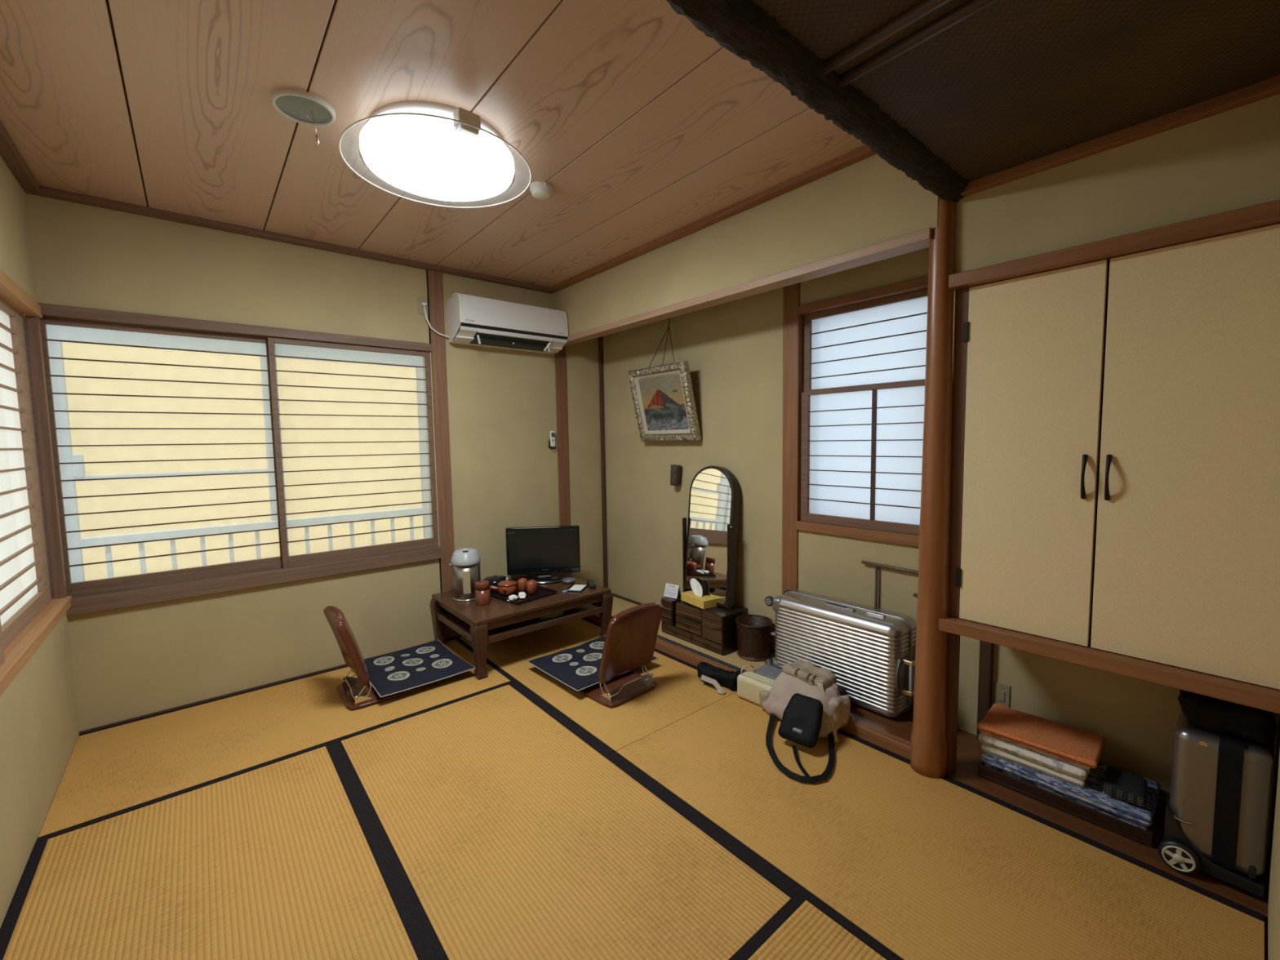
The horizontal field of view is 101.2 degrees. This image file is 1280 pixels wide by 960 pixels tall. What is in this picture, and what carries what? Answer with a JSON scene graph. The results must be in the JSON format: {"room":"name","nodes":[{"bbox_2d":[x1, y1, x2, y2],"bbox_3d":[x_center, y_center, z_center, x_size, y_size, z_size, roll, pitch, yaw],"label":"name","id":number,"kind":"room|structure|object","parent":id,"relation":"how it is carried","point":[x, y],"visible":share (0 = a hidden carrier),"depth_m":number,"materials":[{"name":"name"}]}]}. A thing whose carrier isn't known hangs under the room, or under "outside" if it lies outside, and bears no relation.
{"room":"japanese inn room","nodes":[
{"label":"japanese inn room","id":0,"kind":"room"},
{"bbox_2d":[0,155,79,928],"bbox_3d":[-1.492,0.045,0.915,0.120,2.570,3.700,-5,6,-40],"label":"wall","id":1,"kind":"structure","parent":0,"point":[39,727],"depth_m":1.92,"materials":[{"name":"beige paint"}]},
{"bbox_2d":[0,120,39,191],"bbox_3d":[-1.744,-1.190,1.231,0.050,0.030,2.665,-5,6,-40],"label":"trim","id":2,"kind":"structure","parent":1,"relation":"attached to","point":[9,152],"depth_m":2.03,"materials":[{"name":"brown wood"}]},
{"bbox_2d":[0,269,71,696],"bbox_3d":[-2.068,-0.031,1.576,0.178,1.380,1.980,-5,6,-40],"label":"window","id":3,"kind":"structure","parent":1,"relation":"in","point":[28,613],"depth_m":2.13,"materials":[{"name":"brown wood"}]},
{"bbox_2d":[666,0,969,202],"bbox_3d":[0.128,-0.980,1.052,2.655,0.119,0.123,-5,6,-40],"label":"beam","id":4,"kind":"structure","parent":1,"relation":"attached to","point":[743,28],"depth_m":1.27,"materials":[{"name":"brown wood"}]},
{"bbox_2d":[25,192,603,731],"bbox_3d":[-1.516,-0.141,3.386,3.280,2.570,0.120,-5,6,-40],"label":"wall","id":5,"kind":"structure","parent":0,"point":[129,662],"depth_m":2.98,"materials":[{"name":"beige paint"}]},
{"bbox_2d":[22,302,441,616],"bbox_3d":[-2.052,-0.129,2.919,1.820,1.400,0.153,-5,6,-40],"label":"window","id":6,"kind":"structure","parent":5,"relation":"in","point":[108,593],"depth_m":2.79,"materials":[{"name":"wood"}]},
{"bbox_2d":[79,635,462,733],"bbox_3d":[-1.601,1.115,3.306,2.656,0.040,0.012,-5,6,-40],"label":"baseboard","id":7,"kind":"structure","parent":5,"relation":"attached to","point":[459,636],"depth_m":2.75,"materials":[{"name":"brown wood"}]},
{"bbox_2d":[22,185,555,293],"bbox_3d":[-1.643,-1.332,3.091,2.612,0.030,0.055,-5,6,-40],"label":"trim","id":8,"kind":"structure","parent":5,"relation":"attached to","point":[46,192],"depth_m":2.76,"materials":[{"name":"brown wood"}]},
{"bbox_2d":[417,296,427,315],"bbox_3d":[-1.385,-1.111,3.353,0.060,0.110,0.009,-5,6,-40],"label":"wall outlet","id":9,"kind":"object","parent":5,"relation":"attached to","point":[420,308],"visible":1,"depth_m":3.35,"materials":[{"name":"beige plastic"}]},
{"bbox_2d":[426,270,457,639],"bbox_3d":[-1.319,-0.135,3.500,0.093,2.435,0.062,-5,6,-40],"label":"post","id":10,"kind":"object","parent":5,"relation":"attached to","point":[435,284],"visible":0.69,"depth_m":3.46,"materials":[{"name":"brown wood"}]},
{"bbox_2d":[421,292,568,354],"bbox_3d":[-0.956,-1.053,3.573,0.957,0.311,0.229,-5,6,-40],"label":"air conditioner","id":11,"kind":"object","parent":5,"relation":"attached to","point":[472,320],"visible":1,"depth_m":3.51,"materials":[{"name":"white plastic"}]},
{"bbox_2d":[469,331,552,351],"bbox_3d":[-0.877,-0.950,3.616,0.560,0.061,0.137,-5,6,-40],"label":"outlet","id":12,"kind":"object","parent":11,"relation":"attached to","point":[508,340],"depth_m":3.59,"materials":[{"name":"black"}]},
{"bbox_2d":[548,431,555,448],"bbox_3d":[-0.668,-0.303,3.988,0.054,0.138,0.035,-5,6,-40],"label":"remote","id":13,"kind":"object","parent":5,"relation":"attached to","point":[552,439],"visible":1,"depth_m":3.97,"materials":[{"name":"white plastic"}]},
{"bbox_2d":[555,346,571,575],"bbox_3d":[-0.609,-0.019,4.107,0.094,2.090,0.062,-5,6,-40],"label":"post","id":14,"kind":"object","parent":5,"relation":"attached to","point":[560,357],"visible":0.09,"depth_m":4.06,"materials":[{"name":"brown wood"}]},
{"bbox_2d":[0,0,865,287],"bbox_3d":[-0.795,-1.307,2.076,2.800,0.050,2.900,-5,6,-40],"label":"ceiling","id":15,"kind":"structure","parent":0,"point":[642,127],"depth_m":1.81,"materials":[{"name":"brown wood"}]},
{"bbox_2d":[270,88,335,145],"bbox_3d":[-1.127,-1.194,1.769,0.186,0.118,0.186,-5,6,-40],"label":"vent","id":16,"kind":"object","parent":15,"relation":"in","point":[302,107],"visible":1,"depth_m":1.76,"materials":[{"name":"grey plastic"}]},
{"bbox_2d":[338,100,531,208],"bbox_3d":[-0.755,-1.210,1.991,0.675,0.133,0.675,-5,6,-40],"label":"ceiling lamp","id":17,"kind":"object","parent":15,"relation":"attached to","point":[434,150],"visible":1,"depth_m":1.85,"materials":[{"name":"white plastic"}]},
{"bbox_2d":[359,107,514,180],"bbox_3d":[-0.755,-1.212,1.991,0.544,0.069,0.544,-5,6,-40],"label":"diffuser","id":18,"kind":"object","parent":17,"relation":"attached to","point":[389,126],"depth_m":1.77,"materials":[{"name":"white plastic"}]},
{"bbox_2d":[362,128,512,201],"bbox_3d":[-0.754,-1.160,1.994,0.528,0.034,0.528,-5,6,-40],"label":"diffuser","id":19,"kind":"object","parent":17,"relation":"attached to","point":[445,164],"depth_m":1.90,"materials":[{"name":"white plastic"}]},
{"bbox_2d":[529,181,551,199],"bbox_3d":[-0.440,-1.288,2.344,0.098,0.040,0.104,-5,6,-40],"label":"smoke detector","id":20,"kind":"object","parent":15,"relation":"attached to","point":[539,189],"visible":1,"depth_m":2.32,"materials":[{"name":"white plastic"}]},
{"bbox_2d":[551,153,937,335],"bbox_3d":[0.245,-1.182,2.962,0.088,0.385,2.700,-5,6,-40],"label":"wall","id":21,"kind":"structure","parent":0,"point":[867,202],"depth_m":2.48,"materials":[{"name":"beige paint"}]},
{"bbox_2d":[549,144,876,292],"bbox_3d":[0.213,-1.345,2.876,0.052,0.030,2.665,-5,6,-40],"label":"trim","id":22,"kind":"structure","parent":21,"relation":"attached to","point":[864,152],"depth_m":2.55,"materials":[{"name":"brown wood"}]},
{"bbox_2d":[563,227,932,346],"bbox_3d":[0.237,-0.974,2.982,0.100,0.040,2.680,-5,6,-40],"label":"wooden beam","id":23,"kind":"structure","parent":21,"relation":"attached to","point":[920,239],"depth_m":2.46,"materials":[{"name":"brown wood"}]},
{"bbox_2d":[849,702,913,742],"bbox_3d":[1.019,1.106,2.605,0.360,0.082,0.860,-5,6,-40],"label":"floor","id":24,"kind":"structure","parent":0,"point":[901,726],"depth_m":2.36,"materials":[{"name":"brown wood"}]},
{"bbox_2d":[598,595,775,672],"bbox_3d":[0.162,1.018,3.618,0.356,0.036,1.798,-5,6,-40],"label":"mat","id":25,"kind":"object","parent":24,"relation":"on","point":[732,660],"visible":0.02,"depth_m":3.16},
{"bbox_2d":[661,466,747,655],"bbox_3d":[0.396,0.464,3.329,0.270,1.104,0.542,-5,6,-40],"label":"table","id":26,"kind":"object","parent":25,"relation":"on","point":[709,547],"visible":0.89,"depth_m":3.27,"materials":[{"name":"brown wood"}]},
{"bbox_2d":[663,582,680,598],"bbox_3d":[0.218,0.735,3.500,0.105,0.086,0.070,2,5,38],"label":"card","id":27,"kind":"object","parent":26,"relation":"on","point":[673,591],"visible":1,"depth_m":3.48,"materials":[{"name":"paper"}]},
{"bbox_2d":[680,578,716,608],"bbox_3d":[0.369,0.707,3.322,0.104,0.147,0.230,-4,5,-32],"label":"tissue box","id":28,"kind":"object","parent":26,"relation":"on","point":[695,597],"visible":1,"depth_m":3.30,"materials":[{"name":"yellow cardboard"}]},
{"bbox_2d":[682,466,739,609],"bbox_3d":[0.458,0.343,3.336,0.152,0.865,0.402,-5,6,-40],"label":"mirror","id":29,"kind":"object","parent":26,"relation":"attached to","point":[709,547],"depth_m":3.29,"materials":[{"name":"black mirror"}]},
{"bbox_2d":[735,614,773,661],"bbox_3d":[0.670,0.927,3.093,0.217,0.208,0.217,-5,6,-40],"label":"basket","id":30,"kind":"object","parent":25,"relation":"on","point":[753,631],"visible":0.99,"depth_m":3.02,"materials":[{"name":"brown wicker"}]},
{"bbox_2d":[753,664,782,679],"bbox_3d":[0.713,1.029,2.715,0.120,0.060,0.235,-5,6,-40],"label":"grey sleeve","id":31,"kind":"object","parent":24,"relation":"on","point":[766,670],"visible":0.33,"depth_m":2.74,"materials":[{"name":"fabric"}]},
{"bbox_2d":[764,589,916,717],"bbox_3d":[1.000,0.839,2.638,0.241,0.459,0.768,-5,6,-40],"label":"suitcase","id":32,"kind":"object","parent":24,"relation":"on","point":[870,651],"visible":0.9,"depth_m":2.47,"materials":[{"name":"silver metal"}]},
{"bbox_2d":[861,560,918,608],"bbox_3d":[1.257,0.740,2.532,0.028,0.648,0.404,-5,6,-40],"label":"towel rack","id":33,"kind":"object","parent":24,"relation":"on","point":[877,565],"visible":0.31,"depth_m":2.60,"materials":[{"name":"brown wood"}]},
{"bbox_2d":[603,247,1277,804],"bbox_3d":[0.938,-0.147,2.957,0.120,2.570,3.700,-5,6,-40],"label":"wall","id":34,"kind":"structure","parent":0,"point":[733,350],"depth_m":3.12,"materials":[{"name":"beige paint"}]},
{"bbox_2d":[598,336,608,587],"bbox_3d":[-0.303,-0.234,4.309,0.030,2.380,0.028,-5,6,-40],"label":"post","id":35,"kind":"object","parent":34,"relation":"attached to","point":[600,339],"visible":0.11,"depth_m":4.30,"materials":[{"name":"brown wood"}]},
{"bbox_2d":[627,318,701,441],"bbox_3d":[0.151,-0.826,3.580,0.176,1.126,0.566,-5,6,-40],"label":"framed painting","id":36,"kind":"object","parent":34,"relation":"attached to","point":[663,395],"visible":1,"depth_m":3.58,"materials":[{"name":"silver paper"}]},
{"bbox_2d":[670,464,681,485],"bbox_3d":[0.248,-0.033,3.633,0.078,0.144,0.083,-5,6,-40],"label":"vase","id":37,"kind":"object","parent":34,"relation":"attached to","point":[675,473],"visible":1,"depth_m":3.61,"materials":[{"name":"brown wood"}]},
{"bbox_2d":[611,592,775,653],"bbox_3d":[0.273,0.983,3.750,0.014,0.018,1.740,-5,6,-40],"label":"baseboard","id":38,"kind":"structure","parent":34,"relation":"attached to","point":[772,651],"depth_m":4.17,"materials":[{"name":"brown wood"}]},
{"bbox_2d":[782,282,804,595],"bbox_3d":[0.867,-0.153,2.977,0.062,2.380,0.100,-5,6,-40],"label":"post","id":39,"kind":"object","parent":34,"relation":"attached to","point":[793,322],"visible":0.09,"depth_m":2.94,"materials":[{"name":"brown wood"}]},
{"bbox_2d":[796,275,928,546],"bbox_3d":[1.165,-0.321,2.679,0.179,1.250,0.800,-5,6,-40],"label":"window","id":40,"kind":"structure","parent":34,"relation":"in","point":[863,395],"depth_m":2.65,"materials":[{"name":"brown wood"}]},
{"bbox_2d":[992,680,1010,707],"bbox_3d":[1.540,0.920,2.241,0.009,0.110,0.060,-5,6,-40],"label":"wall outlet","id":41,"kind":"object","parent":34,"relation":"attached to","point":[1001,691],"visible":0.79,"depth_m":2.24,"materials":[{"name":"brown plastic"}]},
{"bbox_2d":[997,690,1004,702],"bbox_3d":[1.538,0.920,2.239,0.005,0.044,0.024,-5,6,-40],"label":"socket","id":42,"kind":"object","parent":41,"relation":"attached to","point":[1001,694],"depth_m":2.24,"materials":[{"name":"brown plastic"}]},
{"bbox_2d":[751,0,1279,181],"bbox_3d":[0.398,-1.051,0.731,2.665,0.237,0.835,-5,6,-40],"label":"ceiling","id":43,"kind":"structure","parent":0,"point":[988,86],"depth_m":1.25,"materials":[{"name":"brown wood"}]},
{"bbox_2d":[946,728,1267,928],"bbox_3d":[1.576,1.177,1.916,0.402,0.034,0.915,-5,6,-40],"label":"ledge","id":44,"kind":"object","parent":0,"point":[969,751],"visible":0.21,"depth_m":1.77,"materials":[{"name":"brown wood"}]},
{"bbox_2d":[976,640,994,738],"bbox_3d":[1.513,0.832,2.287,0.080,0.600,0.045,-5,6,-40],"label":"post","id":45,"kind":"object","parent":44,"relation":"on","point":[984,686],"visible":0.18,"depth_m":2.26,"materials":[{"name":"brown wood"}]},
{"bbox_2d":[977,760,1164,848],"bbox_3d":[1.590,1.132,1.959,0.300,0.048,0.490,-5,6,-40],"label":"tray","id":46,"kind":"object","parent":44,"relation":"on","point":[1145,837],"visible":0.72,"depth_m":1.82,"materials":[{"name":"black plastic"}]},
{"bbox_2d":[984,763,1149,831],"bbox_3d":[1.590,1.125,1.959,0.263,0.036,0.463,-5,6,-40],"label":"robe","id":47,"kind":"object","parent":46,"relation":"in","point":[1090,806],"visible":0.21,"depth_m":1.84,"materials":[{"name":"blue fabric"}]},
{"bbox_2d":[981,751,1160,826],"bbox_3d":[1.584,1.083,1.951,0.276,0.042,0.480,-5,6,-41],"label":"robe","id":48,"kind":"object","parent":47,"relation":"on","point":[1092,793],"visible":0.57,"depth_m":1.83,"materials":[{"name":"blue fabric"}]},
{"bbox_2d":[981,743,1085,786],"bbox_3d":[1.506,1.046,2.004,0.203,0.030,0.312,-5,6,-42],"label":"folded towel","id":49,"kind":"object","parent":48,"relation":"on","point":[991,750],"visible":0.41,"depth_m":1.93,"materials":[{"name":"white fabric"}]},
{"bbox_2d":[978,733,1090,780],"bbox_3d":[1.504,1.011,2.000,0.212,0.044,0.327,-5,6,-41],"label":"folded towel","id":50,"kind":"object","parent":49,"relation":"on","point":[1061,766],"visible":0.34,"depth_m":1.92,"materials":[{"name":"white fabric"}]},
{"bbox_2d":[980,730,1090,769],"bbox_3d":[1.510,0.980,1.996,0.202,0.020,0.331,-5,6,-42],"label":"folded towel","id":51,"kind":"object","parent":50,"relation":"on","point":[1053,756],"visible":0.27,"depth_m":1.91,"materials":[{"name":"white fabric"}]},
{"bbox_2d":[977,702,1105,768],"bbox_3d":[1.510,0.955,1.986,0.238,0.031,0.354,-5,6,-43],"label":"folded blanket","id":52,"kind":"object","parent":51,"relation":"on","point":[1082,747],"visible":1,"depth_m":1.95,"materials":[{"name":"orange fabric"}]},
{"bbox_2d":[1103,766,1147,807],"bbox_3d":[1.665,1.049,1.804,0.152,0.047,0.107,-5,6,-44],"label":"belt","id":53,"kind":"object","parent":48,"relation":"on","point":[1121,784],"visible":1,"depth_m":1.78,"materials":[{"name":"black fabric"}]},
{"bbox_2d":[938,199,1279,773],"bbox_3d":[1.563,-0.049,1.781,0.437,2.430,0.834,-5,6,-40],"label":"closet","id":54,"kind":"object","parent":44,"relation":"on","point":[1115,486],"visible":0.98,"depth_m":1.60,"materials":[{"name":"brown wood"}]},
{"bbox_2d":[1158,711,1274,897],"bbox_3d":[1.760,0.960,1.608,0.278,0.439,0.212,-5,6,-40],"label":"suitcase","id":55,"kind":"object","parent":44,"relation":"on","point":[1217,816],"visible":0.95,"depth_m":1.53,"materials":[{"name":"grey plastic"}]},
{"bbox_2d":[1177,689,1276,742],"bbox_3d":[1.766,0.681,1.587,0.223,0.114,0.199,-5,6,-40],"label":"bag","id":56,"kind":"object","parent":55,"relation":"on","point":[1247,722],"visible":0.59,"depth_m":1.52,"materials":[{"name":"fabric"}]},
{"bbox_2d":[954,93,1279,273],"bbox_3d":[1.433,-1.007,1.621,0.055,0.570,0.855,-5,6,-40],"label":"wall","id":57,"kind":"structure","parent":0,"point":[1229,160],"depth_m":1.56,"materials":[{"name":"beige paint"}]},
{"bbox_2d":[960,75,1279,196],"bbox_3d":[1.409,-1.015,1.575,0.040,0.033,0.815,-5,6,-40],"label":"trim","id":58,"kind":"structure","parent":57,"relation":"attached to","point":[1269,87],"depth_m":1.52,"materials":[{"name":"brown wood"}]},
{"bbox_2d":[1264,927,1266,959],"bbox_3d":[-0.295,1.255,2.080,3.300,0.085,3.820,-5,6,-40],"label":"floor","id":59,"kind":"structure","parent":0,"point":[1265,928],"depth_m":1.40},
{"bbox_2d":[0,742,433,959],"bbox_3d":[-1.127,1.259,1.377,0.884,0.036,1.795,-5,6,-40],"label":"mat","id":60,"kind":"object","parent":59,"relation":"on","point":[284,860],"visible":1,"depth_m":1.60,"materials":[{"name":"yellow wicker"}]},
{"bbox_2d":[35,638,512,842],"bbox_3d":[-1.659,1.169,2.683,1.758,0.036,0.892,-5,6,-40],"label":"mat","id":61,"kind":"object","parent":59,"relation":"on","point":[114,771],"visible":0.7,"depth_m":2.40,"materials":[{"name":"yellow wicker"}]},
{"bbox_2d":[323,605,428,710],"bbox_3d":[-1.419,0.895,2.841,0.433,0.475,0.375,-5,6,-40],"label":"chair","id":62,"kind":"object","parent":61,"relation":"on","point":[358,692],"visible":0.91,"depth_m":2.69,"materials":[{"name":"brown wood"}]},
{"bbox_2d":[364,639,475,697],"bbox_3d":[-1.310,1.071,3.033,0.505,0.051,0.579,-5,6,-41],"label":"floor cushion","id":63,"kind":"object","parent":62,"relation":"on","point":[416,666],"visible":0.97,"depth_m":2.96,"materials":[{"name":"blue fabric"}]},
{"bbox_2d":[430,573,613,679],"bbox_3d":[-0.779,0.907,3.498,0.960,0.336,0.736,-5,6,-40],"label":"table","id":64,"kind":"object","parent":61,"relation":"on","point":[482,625],"visible":0.85,"depth_m":3.23,"materials":[{"name":"brown wood"}]},
{"bbox_2d":[449,547,482,601],"bbox_3d":[-1.107,0.595,3.355,0.200,0.320,0.202,-2,5,-18],"label":"pot","id":65,"kind":"object","parent":64,"relation":"on","point":[465,562],"visible":0.97,"depth_m":3.28,"materials":[{"name":"silver metal"}]},
{"bbox_2d":[475,580,489,605],"bbox_3d":[-0.967,0.693,3.232,0.084,0.138,0.084,-5,6,-40],"label":"tea canister","id":66,"kind":"object","parent":64,"relation":"on","point":[482,588],"visible":1,"depth_m":3.20,"materials":[{"name":"red ceramic"}]},
{"bbox_2d":[482,574,506,586],"bbox_3d":[-0.988,0.690,3.583,0.168,0.092,0.168,-5,6,-40],"label":"lidded bowl","id":67,"kind":"object","parent":64,"relation":"on","point":[494,580],"visible":0.56,"depth_m":3.54,"materials":[{"name":"black ceramic"}]},
{"bbox_2d":[444,603,598,635],"bbox_3d":[-0.779,0.872,3.495,0.860,0.012,0.636,-5,6,-40],"label":"shelf","id":68,"kind":"object","parent":64,"relation":"attached to","point":[456,620],"depth_m":3.27,"materials":[{"name":"brown wood"}]},
{"bbox_2d":[489,583,556,605],"bbox_3d":[-0.774,0.734,3.419,0.350,0.022,0.310,3,6,41],"label":"serving tray","id":69,"kind":"object","parent":64,"relation":"on","point":[542,592],"visible":0.5,"depth_m":3.35,"materials":[{"name":"black paint"}]},
{"bbox_2d":[489,577,516,595],"bbox_3d":[-0.879,0.686,3.414,0.162,0.108,0.135,2,5,34],"label":"teapot","id":70,"kind":"object","parent":69,"relation":"on","point":[505,588],"visible":0.99,"depth_m":3.37,"materials":[{"name":"orange ceramic"}]},
{"bbox_2d":[506,594,519,601],"bbox_3d":[-0.789,0.734,3.276,0.051,0.034,0.084,1,5,27],"label":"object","id":71,"kind":"object","parent":69,"relation":"on","point":[514,597],"visible":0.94,"depth_m":3.26,"materials":[{"name":"white paper"}]},
{"bbox_2d":[517,577,527,593],"bbox_3d":[-0.768,0.692,3.444,0.067,0.090,0.067,-5,6,-40],"label":"teacup","id":72,"kind":"object","parent":69,"relation":"on","point":[522,583],"visible":0.91,"depth_m":3.42,"materials":[{"name":"orange ceramic"}]},
{"bbox_2d":[518,591,526,598],"bbox_3d":[-0.745,0.729,3.332,0.050,0.033,0.084,-2,4,-13],"label":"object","id":73,"kind":"object","parent":69,"relation":"on","point":[521,594],"visible":1,"depth_m":3.31,"materials":[{"name":"white paper"}]},
{"bbox_2d":[526,579,537,595],"bbox_3d":[-0.699,0.694,3.395,0.067,0.090,0.067,-5,6,-40],"label":"teacup","id":74,"kind":"object","parent":69,"relation":"on","point":[531,584],"visible":1,"depth_m":3.37,"materials":[{"name":"orange ceramic"}]},
{"bbox_2d":[505,524,580,583],"bbox_3d":[-0.686,0.524,3.744,0.514,0.386,0.214,-1,4,-7],"label":"television","id":75,"kind":"object","parent":64,"relation":"on","point":[542,551],"visible":0.96,"depth_m":3.72,"materials":[{"name":"black plastic"}]},
{"bbox_2d":[537,610,564,620],"bbox_3d":[-0.572,0.841,3.352,0.176,0.070,0.101,-5,6,-40],"label":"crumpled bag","id":76,"kind":"object","parent":64,"relation":"on","point":[557,614],"visible":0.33,"depth_m":3.31,"materials":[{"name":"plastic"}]},
{"bbox_2d":[562,577,575,583],"bbox_3d":[-0.499,0.708,3.689,0.094,0.023,0.094,-5,6,-40],"label":"glass ashtray","id":77,"kind":"object","parent":64,"relation":"on","point":[566,580],"visible":1,"depth_m":3.67,"materials":[{"name":"grey"}]},
{"bbox_2d":[565,584,588,591],"bbox_3d":[-0.427,0.725,3.535,0.120,0.012,0.150,0,4,12],"label":"notepad","id":78,"kind":"object","parent":64,"relation":"on","point":[572,588],"visible":1,"depth_m":3.52,"materials":[{"name":"white paper"}]},
{"bbox_2d":[586,579,595,588],"bbox_3d":[-0.333,0.714,3.603,0.044,0.022,0.170,-2,4,-12],"label":"remote","id":79,"kind":"object","parent":64,"relation":"on","point":[591,584],"visible":1,"depth_m":3.56,"materials":[{"name":"black plastic"}]},
{"bbox_2d":[333,682,796,959],"bbox_3d":[-0.455,1.206,1.942,0.876,0.036,1.795,-5,6,-40],"label":"mat","id":80,"kind":"object","parent":59,"relation":"on","point":[505,832],"visible":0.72,"depth_m":1.72,"materials":[{"name":"yellow wicker"}]},
{"bbox_2d":[453,617,737,753],"bbox_3d":[-0.359,1.110,3.198,0.896,0.036,1.776,-5,6,-40],"label":"mat","id":81,"kind":"object","parent":59,"relation":"on","point":[678,692],"visible":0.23,"depth_m":2.79,"materials":[{"name":"yellow wicker"}]},
{"bbox_2d":[527,635,658,691],"bbox_3d":[-0.273,1.052,3.063,0.579,0.052,0.505,-5,6,-42],"label":"floor cushion","id":82,"kind":"object","parent":81,"relation":"on","point":[578,667],"visible":0.64,"depth_m":2.98,"materials":[{"name":"blue fabric"}]},
{"bbox_2d":[578,602,662,706],"bbox_3d":[-0.150,0.876,2.828,0.375,0.475,0.433,-5,6,-45],"label":"chair","id":83,"kind":"object","parent":81,"relation":"on","point":[630,639],"visible":0.95,"depth_m":2.73,"materials":[{"name":"brown wood"}]},
{"bbox_2d":[697,662,741,693],"bbox_3d":[0.412,1.063,2.836,0.259,0.093,0.180,2,5,35],"label":"waist bag","id":84,"kind":"object","parent":81,"relation":"on","point":[708,673],"visible":0.94,"depth_m":2.81,"materials":[{"name":"black fabric"}]},
{"bbox_2d":[584,613,911,759],"bbox_3d":[0.286,1.075,3.163,0.044,0.083,2.660,-5,6,-40],"label":"threshold","id":85,"kind":"object","parent":59,"relation":"on","point":[900,746],"visible":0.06,"depth_m":2.34,"materials":[{"name":"brown wood"}]},
{"bbox_2d":[728,892,886,959],"bbox_3d":[0.071,1.296,0.636,1.758,0.036,0.881,-5,6,-40],"label":"mat","id":86,"kind":"object","parent":59,"relation":"on","point":[798,931],"visible":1,"depth_m":1.39,"materials":[{"name":"yellow wicker"}]},
{"bbox_2d":[609,691,1264,959],"bbox_3d":[0.792,1.194,1.837,0.896,0.036,1.790,-5,6,-40],"label":"mat","id":87,"kind":"object","parent":59,"relation":"on","point":[913,865],"visible":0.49,"depth_m":1.65,"materials":[{"name":"yellow wicker"}]},
{"bbox_2d":[737,664,774,705],"bbox_3d":[0.624,1.043,2.641,0.120,0.153,0.265,-5,6,-43],"label":"handbag","id":88,"kind":"object","parent":87,"relation":"on","point":[749,683],"visible":0.48,"depth_m":2.64,"materials":[{"name":"beige"}]},
{"bbox_2d":[765,693,835,782],"bbox_3d":[0.695,1.046,2.285,0.286,0.182,0.570,1,5,20],"label":"bag","id":89,"kind":"object","parent":87,"relation":"on","point":[801,722],"visible":0.9,"depth_m":2.24,"materials":[{"name":"black fabric"}]},
{"bbox_2d":[759,659,854,742],"bbox_3d":[0.782,1.009,2.462,0.276,0.240,0.422,-4,5,-34],"label":"backpack","id":90,"kind":"object","parent":87,"relation":"on","point":[801,677],"visible":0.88,"depth_m":2.42,"materials":[{"name":"beige fabric"}]},
{"bbox_2d":[910,197,955,778],"bbox_3d":[1.133,0.056,2.018,0.128,2.200,0.129,-5,6,-40],"label":"pillar","id":91,"kind":"structure","parent":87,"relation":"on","point":[928,744],"depth_m":1.99,"materials":[{"name":"brown wood"}]},
{"bbox_2d":[1266,713,1279,959],"bbox_3d":[0.890,0.033,0.571,3.320,2.570,0.145,-5,6,-40],"label":"wall","id":92,"kind":"structure","parent":0,"point":[1273,839],"depth_m":1.37,"materials":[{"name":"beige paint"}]},
{"label":"outside","id":93,"kind":"structure","parent":0,"visible":0},
{"bbox_2d":[62,342,423,581],"bbox_3d":[-3.080,-0.198,4.276,9.000,7.500,0.300,-5,6,-40],"label":"building","id":94,"kind":"structure","parent":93,"point":[70,350],"depth_m":4.02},
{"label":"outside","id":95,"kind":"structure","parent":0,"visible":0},
{"bbox_2d":[45,324,430,582],"bbox_3d":[-2.454,-0.035,3.702,3.500,2.200,0.060,-5,6,-40],"label":"balcony railing","id":96,"kind":"object","parent":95,"point":[68,471],"visible":0.29,"depth_m":3.37,"materials":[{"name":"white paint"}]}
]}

